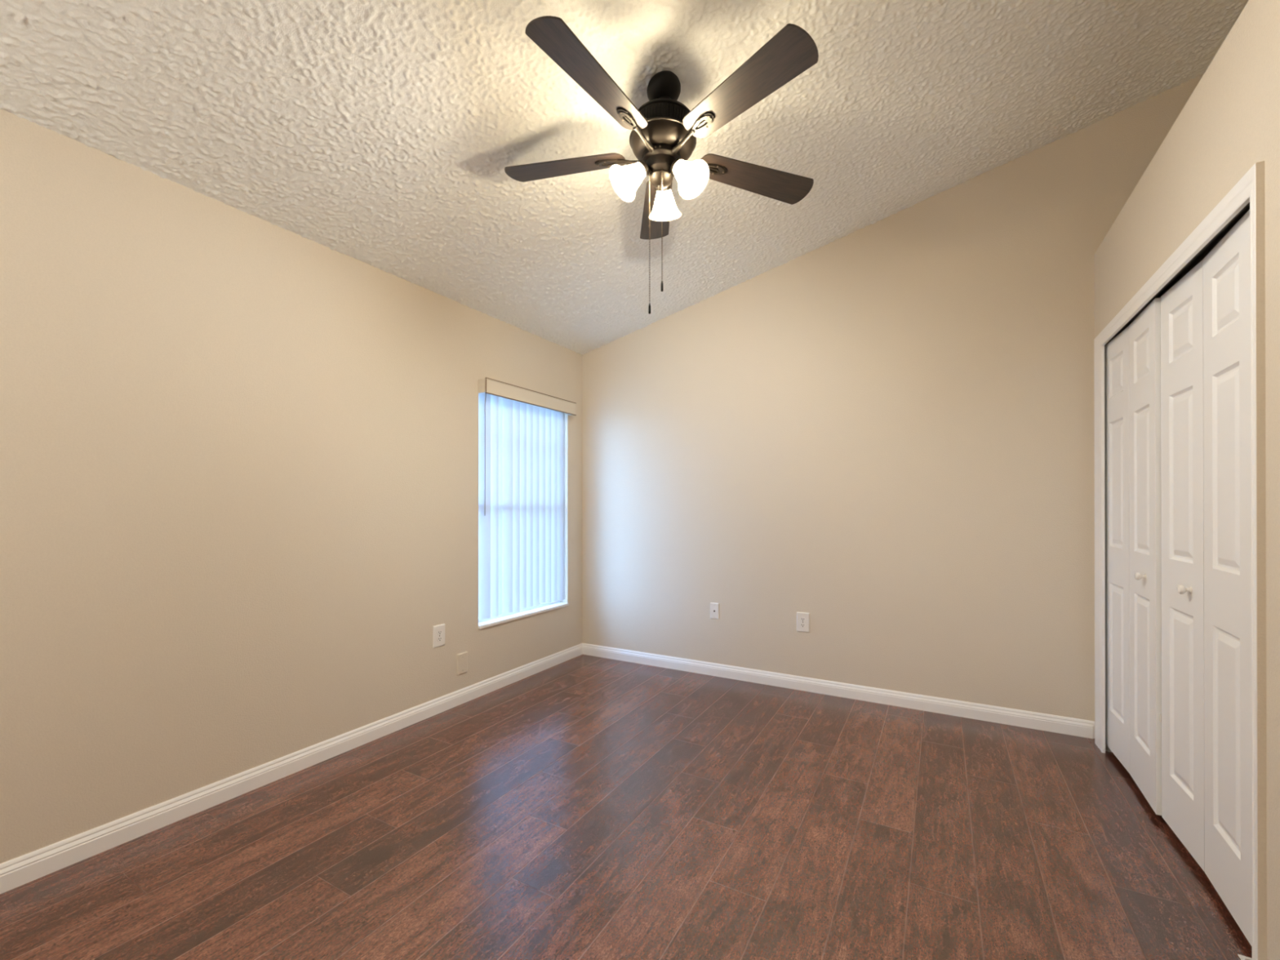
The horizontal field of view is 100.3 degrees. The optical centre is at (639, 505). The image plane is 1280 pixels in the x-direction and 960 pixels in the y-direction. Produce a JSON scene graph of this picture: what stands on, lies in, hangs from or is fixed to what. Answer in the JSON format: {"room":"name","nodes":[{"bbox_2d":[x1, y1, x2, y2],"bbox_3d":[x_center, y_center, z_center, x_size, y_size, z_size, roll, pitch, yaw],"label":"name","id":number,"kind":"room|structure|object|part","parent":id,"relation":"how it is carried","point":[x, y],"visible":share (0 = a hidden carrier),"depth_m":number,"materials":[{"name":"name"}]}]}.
{"room":"empty bedroom","nodes":[
{"label":"empty bedroom","id":0,"kind":"room"},
{"bbox_2d":[0,108,582,863],"bbox_3d":[-2.071,-0.018,1.776,0.120,2.502,6.500,0,0,29],"label":"wall","id":1,"kind":"structure","parent":0,"point":[238,449],"depth_m":2.19,"materials":[{"name":"paint"}]},
{"bbox_2d":[0,643,582,893],"bbox_3d":[-2.013,1.188,1.740,0.014,0.090,6.260,0,0,29],"label":"baseboard","id":2,"kind":"structure","parent":1,"relation":"attached to","point":[21,870],"depth_m":2.24,"materials":[{"name":"white paint"}]},
{"bbox_2d":[432,623,444,648],"bbox_3d":[-1.198,0.778,3.191,0.010,0.128,0.086,0,0,29],"label":"wall outlet","id":3,"kind":"object","parent":1,"relation":"attached to","point":[438,631],"visible":1,"depth_m":3.18,"materials":[{"name":"white plastic"}]},
{"bbox_2d":[437,636,442,641],"bbox_3d":[-1.195,0.797,3.189,0.002,0.028,0.034,0,0,29],"label":"receptacle","id":4,"kind":"object","parent":3,"relation":"attached to","point":[439,638],"depth_m":3.19,"materials":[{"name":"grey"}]},
{"bbox_2d":[437,630,442,635],"bbox_3d":[-1.195,0.758,3.189,0.002,0.028,0.034,0,0,29],"label":"receptacle","id":5,"kind":"object","parent":3,"relation":"attached to","point":[439,632],"depth_m":3.19,"materials":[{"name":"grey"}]},
{"bbox_2d":[457,651,467,675],"bbox_3d":[-1.111,0.989,3.346,0.009,0.131,0.083,0,0,29],"label":"blank plate","id":6,"kind":"object","parent":1,"relation":"attached to","point":[462,658],"visible":1,"depth_m":3.34,"materials":[{"name":"paint"}]},
{"bbox_2d":[478,600,568,629],"bbox_3d":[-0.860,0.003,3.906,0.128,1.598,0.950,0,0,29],"label":"window sill","id":7,"kind":"structure","parent":1,"relation":"in","point":[524,612],"depth_m":3.84,"materials":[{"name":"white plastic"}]},
{"bbox_2d":[477,377,576,618],"bbox_3d":[-0.811,-0.030,3.891,0.149,1.583,0.983,0,0,29],"label":"vertical blind","id":8,"kind":"object","parent":1,"relation":"attached to","point":[522,430],"visible":1,"depth_m":3.82,"materials":[{"name":"beige plastic"}]},
{"bbox_2d":[0,0,1248,355],"bbox_3d":[-0.287,-1.791,0.774,4.216,1.095,6.500,0,0,29],"label":"ceiling","id":9,"kind":"structure","parent":0,"point":[383,135],"depth_m":2.20,"materials":[{"name":"white paint"}]},
{"bbox_2d":[504,15,818,314],"bbox_3d":[0.055,-1.205,2.066,1.295,0.926,1.275,0,0,29],"label":"ceiling fan","id":10,"kind":"object","parent":9,"relation":"hanging from","point":[664,134],"visible":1,"depth_m":1.99,"materials":[{"name":"black metal"}]},
{"bbox_3d":[-0.311,-1.400,2.211,0.522,0.006,0.149,3,11,17],"label":"blade","id":11,"kind":"part","parent":10,"relation":"part of","materials":[{"name":"brown wood"}]},
{"bbox_3d":[-0.150,-1.391,1.749,0.149,0.006,0.522,16,8,34],"label":"blade","id":12,"kind":"part","parent":10,"relation":"part of","materials":[{"name":"brown wood"}]},
{"bbox_3d":[-0.055,-1.247,2.043,0.135,0.142,0.138,0,0,29],"label":"lamp shade","id":13,"kind":"part","parent":10,"relation":"part of","materials":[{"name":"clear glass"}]},
{"bbox_3d":[-0.027,-1.267,2.054,0.067,0.066,0.048,0,0,-40],"label":"bulb","id":14,"kind":"part","parent":10,"relation":"part of","materials":[{"name":"white glass"}]},
{"bbox_3d":[0.037,-1.036,2.062,0.008,0.524,0.008,0,0,29],"label":"pull chain","id":15,"kind":"part","parent":10,"relation":"part of","materials":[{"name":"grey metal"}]},
{"bbox_3d":[0.078,-1.382,2.507,0.149,0.006,0.522,-8,0,-1],"label":"blade","id":16,"kind":"part","parent":10,"relation":"part of","materials":[{"name":"brown wood"}]},
{"bbox_3d":[0.085,-1.075,2.047,0.004,0.441,0.004,0,0,29],"label":"pull chain","id":17,"kind":"part","parent":10,"relation":"part of","materials":[{"name":"grey metal"}]},
{"bbox_3d":[0.089,-1.401,2.091,0.262,0.071,0.262,0,0,29],"label":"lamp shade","id":18,"kind":"part","parent":10,"relation":"part of","materials":[{"name":"brown metal"}]},
{"bbox_3d":[0.096,-1.242,2.231,0.132,0.143,0.142,0,0,29],"label":"lamp shade","id":19,"kind":"part","parent":10,"relation":"part of","materials":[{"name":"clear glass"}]},
{"bbox_3d":[0.169,-1.259,2.017,0.066,0.068,0.049,0,0,29],"label":"bulb","id":20,"kind":"part","parent":10,"relation":"part of","materials":[{"name":"white glass"}]},
{"bbox_3d":[0.188,-1.238,1.994,0.139,0.143,0.128,0,0,8],"label":"lamp shade","id":21,"kind":"part","parent":10,"relation":"part of","materials":[{"name":"white glass"}]},
{"bbox_3d":[0.339,-1.368,1.760,0.149,0.006,0.522,16,-8,-36],"label":"blade","id":22,"kind":"part","parent":10,"relation":"part of","materials":[{"name":"brown wood"}]},
{"bbox_3d":[0.479,-1.363,2.228,0.522,0.006,0.149,3,-11,-19],"label":"blade","id":23,"kind":"part","parent":10,"relation":"part of","materials":[{"name":"brown wood"}]},
{"bbox_2d":[0,654,1252,959],"bbox_3d":[-0.287,1.281,0.767,4.216,0.100,6.500,0,0,29],"label":"floor","id":24,"kind":"structure","parent":0,"point":[583,806],"depth_m":1.91,"materials":[{"name":"laminate"}]},
{"bbox_2d":[1105,743,1112,752],"bbox_3d":[2.360,1.224,2.702,0.046,0.024,0.044,0,0,29],"label":"bracket","id":25,"kind":"object","parent":24,"relation":"on","point":[1107,748],"visible":0.41,"depth_m":2.69,"materials":[{"name":"white plastic"}]},
{"bbox_2d":[1237,954,1252,959],"bbox_3d":[1.648,1.221,1.435,0.046,0.024,0.044,0,0,29],"label":"bracket","id":26,"kind":"object","parent":24,"relation":"on","point":[1242,957],"visible":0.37,"depth_m":1.45,"materials":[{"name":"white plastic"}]},
{"bbox_2d":[582,73,1204,720],"bbox_3d":[1.279,-0.473,3.550,3.976,3.422,0.120,0,0,29],"label":"wall","id":27,"kind":"structure","parent":0,"point":[882,433],"depth_m":3.32,"materials":[{"name":"paint"}]},
{"bbox_2d":[710,602,719,619],"bbox_3d":[0.541,0.767,3.886,0.068,0.117,0.015,0,0,29],"label":"cable plate","id":28,"kind":"object","parent":27,"relation":"attached to","point":[714,607],"visible":1,"depth_m":3.88,"materials":[{"name":"white plastic"}]},
{"bbox_2d":[796,612,809,632],"bbox_3d":[1.092,0.782,3.579,0.084,0.130,0.010,0,0,29],"label":"wall outlet","id":29,"kind":"object","parent":27,"relation":"attached to","point":[802,618],"visible":1,"depth_m":3.58,"materials":[{"name":"white plastic"}]},
{"bbox_2d":[800,622,805,627],"bbox_3d":[1.090,0.801,3.576,0.034,0.028,0.002,0,0,29],"label":"receptacle","id":30,"kind":"object","parent":29,"relation":"attached to","point":[802,624],"depth_m":3.57,"materials":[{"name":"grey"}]},
{"bbox_2d":[800,617,805,621],"bbox_3d":[1.090,0.762,3.576,0.034,0.028,0.002,0,0,29],"label":"receptacle","id":31,"kind":"object","parent":29,"relation":"attached to","point":[802,619],"depth_m":3.57,"materials":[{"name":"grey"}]},
{"bbox_2d":[582,643,1094,738],"bbox_3d":[0.964,1.193,3.647,3.328,0.090,0.014,0,0,29],"label":"baseboard","id":32,"kind":"structure","parent":27,"relation":"attached to","point":[1023,718],"depth_m":3.38,"materials":[{"name":"white paint"}]},
{"bbox_2d":[1094,0,1279,959],"bbox_3d":[1.163,-0.057,-0.047,0.648,2.572,6.260,0,0,29],"label":"wall","id":33,"kind":"structure","parent":0,"point":[1229,123],"depth_m":1.48,"materials":[{"name":"paint"}]},
{"bbox_2d":[1104,297,1161,815],"bbox_3d":[2.198,0.198,2.392,0.066,2.014,0.718,0,0,32],"label":"door","id":34,"kind":"structure","parent":33,"relation":"in","point":[1132,359],"depth_m":2.33,"materials":[{"name":"white paint"}]},
{"bbox_3d":[2.062,0.291,2.202,0.034,0.033,0.033,0,0,29],"label":"knob","id":35,"kind":"part","parent":34,"relation":"part of","materials":[{"name":"white"}]},
{"bbox_2d":[1104,202,1249,346],"bbox_3d":[2.008,-0.832,2.047,0.054,0.032,1.598,0,0,29],"label":"door track","id":36,"kind":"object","parent":33,"relation":"attached to","point":[1212,243],"depth_m":1.81,"materials":[{"name":"grey metal"}]},
{"bbox_2d":[1093,160,1266,959],"bbox_3d":[1.971,0.183,2.064,0.017,2.102,1.643,0,0,29],"label":"trim","id":37,"kind":"structure","parent":33,"relation":"attached to","point":[1250,188],"depth_m":1.37,"materials":[{"name":"white paint"}]},
{"bbox_2d":[1159,208,1251,945],"bbox_3d":[1.855,0.197,1.758,0.073,2.014,0.720,0,0,29],"label":"door","id":38,"kind":"structure","parent":33,"relation":"in","point":[1205,718],"depth_m":1.72,"materials":[{"name":"white paint"}]},
{"bbox_3d":[1.883,0.291,1.847,0.034,0.033,0.033,0,0,29],"label":"knob","id":39,"kind":"part","parent":38,"relation":"part of","materials":[{"name":"white"}]}
]}

